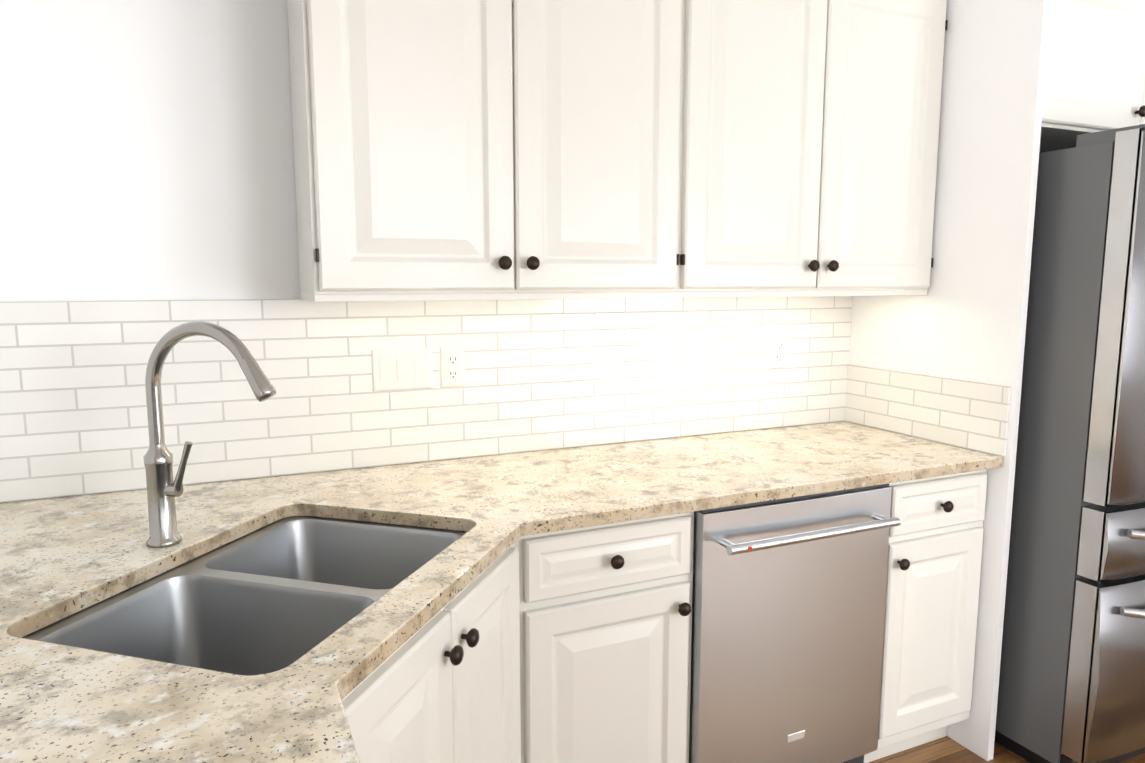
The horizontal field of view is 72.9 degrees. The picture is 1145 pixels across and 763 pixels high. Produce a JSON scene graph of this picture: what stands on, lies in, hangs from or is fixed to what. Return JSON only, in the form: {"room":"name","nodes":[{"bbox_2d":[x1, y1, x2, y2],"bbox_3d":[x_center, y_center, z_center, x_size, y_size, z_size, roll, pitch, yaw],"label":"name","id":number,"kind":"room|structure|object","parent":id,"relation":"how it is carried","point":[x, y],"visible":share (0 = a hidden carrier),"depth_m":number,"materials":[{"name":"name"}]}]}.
{"room":"kitchen","nodes":[
{"label":"kitchen","id":0,"kind":"room"},
{"bbox_2d":[0,0,299,301],"bbox_3d":[-1.080,-0.184,1.841,7.790,2.720,0.100,-3,8,-24],"label":"wall","id":1,"kind":"structure","parent":0,"point":[146,151],"depth_m":1.79,"materials":[{"name":"paint"}]},
{"bbox_2d":[371,347,432,391],"bbox_3d":[-0.454,-0.033,2.074,0.162,0.114,0.009,-3,8,-24],"label":"light switch","id":2,"kind":"object","parent":1,"relation":"attached to","point":[394,369],"visible":1,"depth_m":2.07,"materials":[{"name":"white plastic"}]},
{"bbox_2d":[439,346,464,387],"bbox_3d":[-0.329,-0.040,2.131,0.070,0.114,0.008,-3,8,-24],"label":"electrical outlet plate","id":3,"kind":"object","parent":1,"relation":"attached to","point":[452,366],"visible":1,"depth_m":2.13,"materials":[{"name":"white plastic"}]},
{"bbox_2d":[287,0,694,301],"bbox_3d":[-0.203,-0.655,1.928,0.907,0.861,0.347,-3,8,-24],"label":"upper cabinet","id":4,"kind":"object","parent":1,"relation":"attached to","point":[447,150],"depth_m":1.77,"materials":[{"name":"paint"}]},
{"bbox_2d":[0,296,1010,502],"bbox_3d":[-0.096,0.024,1.913,2.618,0.448,0.626,-3,8,-24],"label":"tile backsplash","id":5,"kind":"structure","parent":1,"relation":"attached to","point":[544,374],"depth_m":2.11,"materials":[{"name":"white tile"}]},
{"bbox_2d":[769,334,786,368],"bbox_3d":[0.687,-0.100,2.586,0.070,0.114,0.008,-3,8,-24],"label":"electrical outlet plate","id":6,"kind":"object","parent":1,"relation":"attached to","point":[777,352],"visible":1,"depth_m":2.58,"materials":[{"name":"white plastic"}]},
{"bbox_2d":[691,0,947,295],"bbox_3d":[0.624,-0.704,2.298,0.907,0.861,0.347,-3,8,-24],"label":"upper cabinet","id":7,"kind":"object","parent":1,"relation":"attached to","point":[815,123],"depth_m":2.14,"materials":[{"name":"paint"}]},
{"bbox_2d":[1039,0,1144,152],"bbox_3d":[1.552,-0.960,2.521,0.927,0.412,0.648,-3,8,-24],"label":"upper cabinet","id":8,"kind":"object","parent":1,"relation":"attached to","point":[1095,73],"visible":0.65,"depth_m":2.17,"materials":[{"name":"paint"}]},
{"bbox_2d":[849,0,1050,760],"bbox_3d":[1.111,-0.027,2.451,0.025,2.250,0.640,-3,8,-24],"label":"wall","id":9,"kind":"structure","parent":0,"point":[965,318],"depth_m":2.24,"materials":[{"name":"paint"}]},
{"bbox_2d":[868,736,1144,762],"bbox_3d":[0.154,1.546,-0.689,7.790,0.050,6.100,-3,8,-24],"label":"floor","id":10,"kind":"structure","parent":0,"point":[946,749],"depth_m":2.33,"materials":[{"name":"brown wood"}]},
{"bbox_2d":[342,534,649,762],"bbox_3d":[-0.231,0.802,1.378,0.472,0.888,0.544,-3,8,-24],"label":"base cabinet","id":11,"kind":"object","parent":10,"relation":"on","point":[569,646],"depth_m":1.65,"materials":[{"name":"paint"}]},
{"bbox_2d":[0,421,1003,762],"bbox_3d":[0.075,0.311,1.569,2.616,0.030,1.458,-3,8,-24],"label":"countertop","id":12,"kind":"structure","parent":11,"relation":"on","point":[62,557],"depth_m":1.50,"materials":[{"name":"stone"}]},
{"bbox_2d":[143,321,275,547],"bbox_3d":[-0.669,0.102,1.420,0.234,0.423,0.208,-3,8,-24],"label":"faucet","id":13,"kind":"object","parent":12,"relation":"on","point":[164,489],"visible":1,"depth_m":1.44,"materials":[{"name":"silver metal"}]},
{"bbox_2d":[22,516,466,675],"bbox_3d":[-0.508,0.455,1.381,0.492,0.205,0.708,2,8,16],"label":"sink","id":14,"kind":"object","parent":12,"relation":"in","point":[280,594],"visible":0.31,"depth_m":1.39,"materials":[{"name":"silver metal"}]},
{"bbox_2d":[689,484,900,762],"bbox_3d":[0.471,0.693,2.218,0.592,0.884,0.645,-3,8,-24],"label":"dishwasher","id":15,"kind":"object","parent":10,"relation":"on","point":[788,604],"visible":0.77,"depth_m":1.95,"materials":[{"name":"silver metal"}]},
{"bbox_2d":[995,124,1144,762],"bbox_3d":[1.629,0.195,2.506,0.830,1.797,0.910,-3,8,-24],"label":"fridge","id":16,"kind":"object","parent":10,"relation":"on","point":[1071,688],"visible":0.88,"depth_m":2.10,"materials":[{"name":"silver metal"}]}
]}

